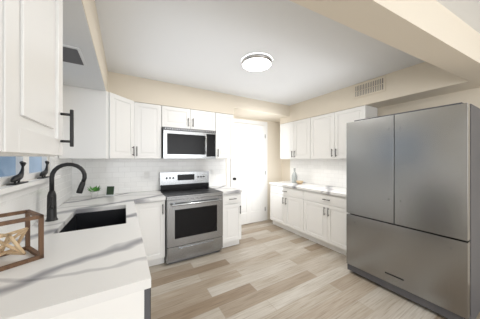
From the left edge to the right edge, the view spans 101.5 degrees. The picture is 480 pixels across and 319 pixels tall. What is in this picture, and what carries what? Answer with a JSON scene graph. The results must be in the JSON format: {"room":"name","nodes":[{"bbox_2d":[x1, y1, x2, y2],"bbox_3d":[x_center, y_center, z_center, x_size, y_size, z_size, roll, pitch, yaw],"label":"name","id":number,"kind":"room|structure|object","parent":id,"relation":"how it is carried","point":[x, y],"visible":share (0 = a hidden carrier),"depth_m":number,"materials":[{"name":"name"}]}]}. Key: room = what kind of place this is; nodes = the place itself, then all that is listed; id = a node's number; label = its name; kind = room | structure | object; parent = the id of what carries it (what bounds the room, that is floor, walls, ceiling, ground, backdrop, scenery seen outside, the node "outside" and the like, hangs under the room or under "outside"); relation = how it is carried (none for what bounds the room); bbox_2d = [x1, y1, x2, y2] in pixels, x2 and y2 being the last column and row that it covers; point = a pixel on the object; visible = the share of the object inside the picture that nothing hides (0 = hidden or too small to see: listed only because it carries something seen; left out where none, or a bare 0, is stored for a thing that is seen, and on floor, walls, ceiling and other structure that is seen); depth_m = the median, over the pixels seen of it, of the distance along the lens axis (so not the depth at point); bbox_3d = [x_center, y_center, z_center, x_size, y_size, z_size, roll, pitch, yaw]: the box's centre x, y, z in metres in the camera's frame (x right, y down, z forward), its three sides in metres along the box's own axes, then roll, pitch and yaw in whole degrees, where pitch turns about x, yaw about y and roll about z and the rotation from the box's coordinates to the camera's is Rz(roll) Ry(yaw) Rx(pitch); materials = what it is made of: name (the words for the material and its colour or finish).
{"room":"kitchen","nodes":[
{"label":"kitchen","id":0,"kind":"room"},
{"bbox_2d":[234,117,280,218],"bbox_3d":[0.321,0.140,4.460,1.780,2.520,0.120,0,0,-31],"label":"wall","id":1,"kind":"structure","parent":0,"point":[273,156],"depth_m":4.66,"materials":[{"name":"beige paint"}]},
{"bbox_2d":[226,118,266,219],"bbox_3d":[0.176,0.267,4.291,1.062,2.267,0.020,0,0,-31],"label":"door frame","id":2,"kind":"structure","parent":1,"relation":"attached to","point":[236,120],"depth_m":4.45,"materials":[{"name":"white wood"}]},
{"bbox_2d":[230,123,264,224],"bbox_3d":[0.205,0.311,4.254,0.891,2.162,0.113,0,0,-31],"label":"door","id":3,"kind":"structure","parent":1,"relation":"in","point":[247,170],"depth_m":4.27,"materials":[{"name":"white"}]},
{"bbox_2d":[95,0,424,105],"bbox_3d":[1.030,-1.170,0.920,4.150,0.100,6.940,0,0,-31],"label":"ceiling","id":4,"kind":"structure","parent":0,"point":[209,45],"depth_m":1.96,"materials":[{"name":"white paint"}]},
{"bbox_2d":[81,0,107,91],"bbox_3d":[-1.264,-0.951,1.377,0.420,0.338,2.335,0,0,-31],"label":"ceiling soffit","id":5,"kind":"structure","parent":4,"relation":"attached to","point":[90,10],"depth_m":1.46,"materials":[{"name":"beige paint"}]},
{"bbox_2d":[63,0,105,90],"bbox_3d":[-1.254,-0.778,1.368,0.407,0.005,1.750,0,0,-31],"label":"ceiling","id":6,"kind":"structure","parent":5,"relation":"attached to","point":[76,32],"depth_m":1.36,"materials":[{"name":"white paint"}]},
{"bbox_2d":[63,44,86,66],"bbox_3d":[-1.274,-0.771,1.443,0.190,0.010,0.300,0,0,-31],"label":"air vent","id":7,"kind":"object","parent":6,"relation":"attached to","point":[72,55],"visible":0.57,"depth_m":1.46,"materials":[{"name":"grey metal"}]},
{"bbox_2d":[108,71,233,114],"bbox_3d":[-1.155,-0.951,2.996,2.250,0.338,0.345,0,0,-31],"label":"ceiling soffit","id":8,"kind":"structure","parent":4,"relation":"attached to","point":[143,90],"depth_m":2.86,"materials":[{"name":"beige paint"}]},
{"bbox_2d":[241,53,272,70],"bbox_3d":[0.191,-1.087,2.237,0.356,0.063,0.356,0,0,-31],"label":"flush-mount ceiling light","id":9,"kind":"object","parent":4,"relation":"attached to","point":[257,62],"visible":1,"depth_m":2.15,"materials":[{"name":"white plastic"}]},
{"bbox_2d":[234,95,289,121],"bbox_3d":[0.458,-1.010,4.109,1.660,0.220,0.625,0,0,-31],"label":"ceiling soffit","id":10,"kind":"object","parent":4,"relation":"attached to","point":[249,108],"depth_m":3.83,"materials":[{"name":"beige paint"}]},
{"bbox_2d":[280,62,479,123],"bbox_3d":[1.759,-0.951,3.196,0.345,0.338,2.862,0,0,-31],"label":"ceiling soffit","id":11,"kind":"structure","parent":4,"relation":"attached to","point":[423,80],"depth_m":2.51,"materials":[{"name":"beige paint"}]},
{"bbox_2d":[354,75,385,98],"bbox_3d":[1.808,-1.005,2.753,0.016,0.200,0.410,0,0,-31],"label":"air vent grille","id":12,"kind":"object","parent":11,"relation":"attached to","point":[371,87],"visible":1,"depth_m":2.73,"materials":[{"name":"beige metal"}]},
{"bbox_2d":[149,219,479,318],"bbox_3d":[1.030,1.450,0.920,4.150,0.100,6.940,0,0,-31],"label":"floor","id":13,"kind":"structure","parent":0,"point":[267,269],"depth_m":2.16,"materials":[{"name":"brown wood"}]},
{"bbox_2d":[50,290,143,318],"bbox_3d":[-0.854,0.966,0.938,0.660,0.868,0.689,0,0,-31],"label":"base cabinet","id":14,"kind":"object","parent":13,"relation":"on","point":[130,306],"visible":0.06,"depth_m":0.74,"materials":[{"name":"white wood"}]},
{"bbox_2d":[0,163,165,318],"bbox_3d":[-1.124,0.391,1.785,1.057,0.732,2.446,0,0,-31],"label":"countertop","id":15,"kind":"structure","parent":14,"relation":"on","point":[94,252],"depth_m":0.96,"materials":[{"name":"stone"}]},
{"bbox_2d":[0,209,43,271],"bbox_3d":[-1.121,0.382,0.934,0.215,0.215,0.215,0,0,30],"label":"cube","id":16,"kind":"object","parent":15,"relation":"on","point":[18,249],"visible":1,"depth_m":0.96,"materials":[{"name":"brown wood"}]},
{"bbox_2d":[45,163,86,221],"bbox_3d":[-1.428,0.257,1.612,0.262,0.465,0.109,0,0,-30],"label":"faucet","id":17,"kind":"object","parent":15,"relation":"on","point":[51,196],"depth_m":1.58,"materials":[{"name":"black metal"}]},
{"bbox_2d":[87,185,100,197],"bbox_3d":[-1.886,0.414,2.555,0.186,0.152,0.139,0,0,-31],"label":"potted plant","id":18,"kind":"object","parent":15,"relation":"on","point":[94,192],"visible":1,"depth_m":2.54,"materials":[{"name":"green plant"}]},
{"bbox_2d":[105,186,114,195],"bbox_3d":[-1.760,0.425,2.654,0.100,0.129,0.060,0,0,-13],"label":"photo card","id":19,"kind":"object","parent":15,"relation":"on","point":[109,190],"visible":0.98,"depth_m":2.66,"materials":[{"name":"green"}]},
{"bbox_2d":[144,288,150,318],"bbox_3d":[-0.819,0.965,0.942,0.664,0.860,0.592,0,0,-31],"label":"dishwasher","id":20,"kind":"object","parent":13,"relation":"on","point":[147,303],"visible":0.08,"depth_m":0.84,"materials":[{"name":"silver metal"}]},
{"bbox_2d":[134,200,164,266],"bbox_3d":[-1.298,0.966,2.732,0.392,0.869,0.636,0,0,-31],"label":"base cabinet","id":21,"kind":"object","parent":13,"relation":"on","point":[151,217],"visible":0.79,"depth_m":2.52,"materials":[{"name":"white wood"}]},
{"bbox_2d":[159,171,222,264],"bbox_3d":[-0.750,0.802,3.002,0.807,1.195,0.721,0,0,-31],"label":"range","id":22,"kind":"object","parent":13,"relation":"on","point":[193,214],"visible":0.98,"depth_m":2.78,"materials":[{"name":"silver metal"}]},
{"bbox_2d":[222,193,240,247],"bbox_3d":[-0.267,0.966,3.339,0.347,0.869,0.636,0,0,-31],"label":"base cabinet","id":23,"kind":"object","parent":13,"relation":"on","point":[231,219],"visible":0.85,"depth_m":3.10,"materials":[{"name":"white wood"}]},
{"bbox_2d":[210,186,241,193],"bbox_3d":[-0.270,0.510,3.344,0.351,0.040,0.626,0,0,-31],"label":"countertop","id":24,"kind":"structure","parent":23,"relation":"on","point":[226,189],"depth_m":3.20,"materials":[{"name":"stone"}]},
{"bbox_2d":[270,185,305,237],"bbox_3d":[1.155,0.966,3.951,0.600,0.868,0.979,0,0,-31],"label":"base cabinet","id":25,"kind":"object","parent":13,"relation":"on","point":[287,205],"depth_m":3.75,"materials":[{"name":"white wood"}]},
{"bbox_2d":[306,191,346,255],"bbox_3d":[1.591,0.966,3.211,0.600,0.868,0.978,0,0,-31],"label":"base cabinet","id":26,"kind":"object","parent":13,"relation":"on","point":[318,218],"depth_m":3.04,"materials":[{"name":"white wood"}]},
{"bbox_2d":[269,181,345,196],"bbox_3d":[1.364,0.510,3.571,0.626,0.040,1.850,0,0,-31],"label":"countertop","id":27,"kind":"structure","parent":26,"relation":"on","point":[331,190],"depth_m":3.43,"materials":[{"name":"stone"}]},
{"bbox_2d":[292,168,296,182],"bbox_3d":[1.139,0.336,4.095,0.112,0.308,0.112,0,0,-31],"label":"glass bottle","id":28,"kind":"object","parent":27,"relation":"on","point":[294,177],"visible":0.98,"depth_m":4.05,"materials":[{"name":"grey"}]},
{"bbox_2d":[346,102,479,318],"bbox_3d":[1.965,0.458,2.234,0.927,1.885,1.005,0,0,-31],"label":"refrigerator","id":29,"kind":"object","parent":13,"relation":"on","point":[413,205],"visible":1,"depth_m":1.83,"materials":[{"name":"silver metal"}]},
{"bbox_2d":[281,87,479,187],"bbox_3d":[2.797,0.140,1.891,0.120,2.520,6.820,0,0,-31],"label":"wall","id":30,"kind":"structure","parent":0,"point":[471,96],"depth_m":2.49,"materials":[{"name":"beige paint"}]},
{"bbox_2d":[280,117,311,158],"bbox_3d":[1.253,-0.395,4.044,0.335,0.770,0.883,0,0,-31],"label":"upper cabinet","id":31,"kind":"object","parent":30,"relation":"attached to","point":[295,136],"depth_m":3.93,"materials":[{"name":"white wood"}]},
{"bbox_2d":[290,159,345,187],"bbox_3d":[1.635,0.235,3.737,0.007,0.510,1.860,0,0,-31],"label":"backsplash","id":32,"kind":"structure","parent":30,"relation":"attached to","point":[330,172],"depth_m":3.83,"materials":[{"name":"tile"}]},
{"bbox_2d":[312,105,376,158],"bbox_3d":[1.677,-0.395,3.324,0.335,0.770,1.026,0,0,-31],"label":"upper cabinet","id":33,"kind":"object","parent":30,"relation":"attached to","point":[321,137],"depth_m":3.22,"materials":[{"name":"white wood"}]},
{"bbox_2d":[290,0,479,85],"bbox_3d":[0.882,-0.961,1.173,4.037,0.359,0.179,0,0,-26],"label":"header","id":34,"kind":"object","parent":30,"relation":"attached to","point":[436,33],"visible":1,"depth_m":1.23,"materials":[{"name":"beige paint"}]},
{"bbox_2d":[437,0,479,33],"bbox_3d":[1.809,-1.069,-0.401,4.010,0.098,3.874,0,0,-31],"label":"ceiling","id":35,"kind":"structure","parent":0,"point":[467,12],"depth_m":1.33,"materials":[{"name":"white paint"}]},
{"bbox_3d":[-1.396,0.140,3.286,2.370,2.520,0.400,0,0,-30],"label":"wall","id":36,"kind":"structure","parent":0,"visible":0},
{"bbox_2d":[59,85,133,158],"bbox_3d":[-1.735,-0.395,2.476,0.699,0.770,0.628,0,0,-31],"label":"upper cabinet","id":37,"kind":"object","parent":36,"relation":"attached to","point":[103,124],"visible":0.96,"depth_m":2.19,"materials":[{"name":"white wood"}]},
{"bbox_2d":[134,102,160,158],"bbox_3d":[-1.352,-0.395,2.853,0.349,0.770,0.370,0,0,-31],"label":"upper cabinet","id":38,"kind":"object","parent":36,"relation":"attached to","point":[147,131],"visible":0.96,"depth_m":2.72,"materials":[{"name":"white wood"}]},
{"bbox_2d":[72,158,225,196],"bbox_3d":[-1.240,0.235,3.140,2.246,0.510,0.007,0,0,-31],"label":"backsplash","id":39,"kind":"structure","parent":36,"relation":"attached to","point":[124,175],"depth_m":2.93,"materials":[{"name":"tile"}]},
{"bbox_2d":[145,171,149,178],"bbox_3d":[-1.431,0.240,3.020,0.070,0.116,0.007,0,0,-31],"label":"electrical outlet plate","id":40,"kind":"object","parent":39,"relation":"attached to","point":[147,174],"visible":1,"depth_m":3.02,"materials":[{"name":"white plastic"}]},
{"bbox_2d":[161,106,214,130],"bbox_3d":[-0.840,-0.625,3.155,0.835,0.310,0.370,0,0,-31],"label":"upper cabinet","id":41,"kind":"object","parent":36,"relation":"attached to","point":[175,117],"visible":0.92,"depth_m":3.00,"materials":[{"name":"white wood"}]},
{"bbox_2d":[161,127,215,158],"bbox_3d":[-0.822,-0.241,3.124,0.809,0.450,0.438,0,0,-31],"label":"microwave","id":42,"kind":"object","parent":41,"relation":"attached to","point":[181,143],"visible":1,"depth_m":2.95,"materials":[{"name":"silver metal"}]},
{"bbox_2d":[215,113,233,158],"bbox_3d":[-0.332,-0.395,3.454,0.341,0.770,0.370,0,0,-31],"label":"upper cabinet","id":43,"kind":"object","parent":36,"relation":"attached to","point":[224,127],"visible":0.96,"depth_m":3.32,"materials":[{"name":"white wood"}]},
{"bbox_3d":[-0.635,0.140,-0.223,0.120,2.520,6.660,0,0,-30],"label":"wall","id":44,"kind":"structure","parent":0,"visible":0},
{"bbox_2d":[0,156,60,202],"bbox_3d":[-1.525,-0.250,1.399,0.132,0.980,1.120,0,0,-31],"label":"window","id":45,"kind":"structure","parent":44,"relation":"in","point":[10,167],"depth_m":1.34,"materials":[{"name":"white"}]},
{"bbox_2d":[6,161,27,185],"bbox_3d":[-1.376,0.080,1.219,0.040,0.140,0.188,0,0,-31],"label":"figurine","id":46,"kind":"object","parent":45,"relation":"on","point":[16,179],"visible":1,"depth_m":1.21,"materials":[{"name":"black ceramic"}]},
{"bbox_2d":[37,161,48,178],"bbox_3d":[-1.610,0.080,1.616,0.040,0.140,0.188,0,0,-31],"label":"figurine","id":47,"kind":"object","parent":45,"relation":"on","point":[42,174],"visible":1,"depth_m":1.59,"materials":[{"name":"black ceramic"}]},
{"bbox_2d":[0,156,71,244],"bbox_3d":[-1.587,0.040,1.520,0.007,0.900,2.430,0,0,-31],"label":"backsplash","id":48,"kind":"structure","parent":44,"relation":"attached to","point":[36,201],"depth_m":1.56,"materials":[{"name":"tile"}]},
{"bbox_2d":[0,0,73,156],"bbox_3d":[-0.589,-0.395,0.266,0.436,0.770,0.801,0,0,-31],"label":"upper cabinet","id":49,"kind":"object","parent":44,"relation":"attached to","point":[31,79],"visible":1,"depth_m":0.47,"materials":[{"name":"white wood"}]}
]}

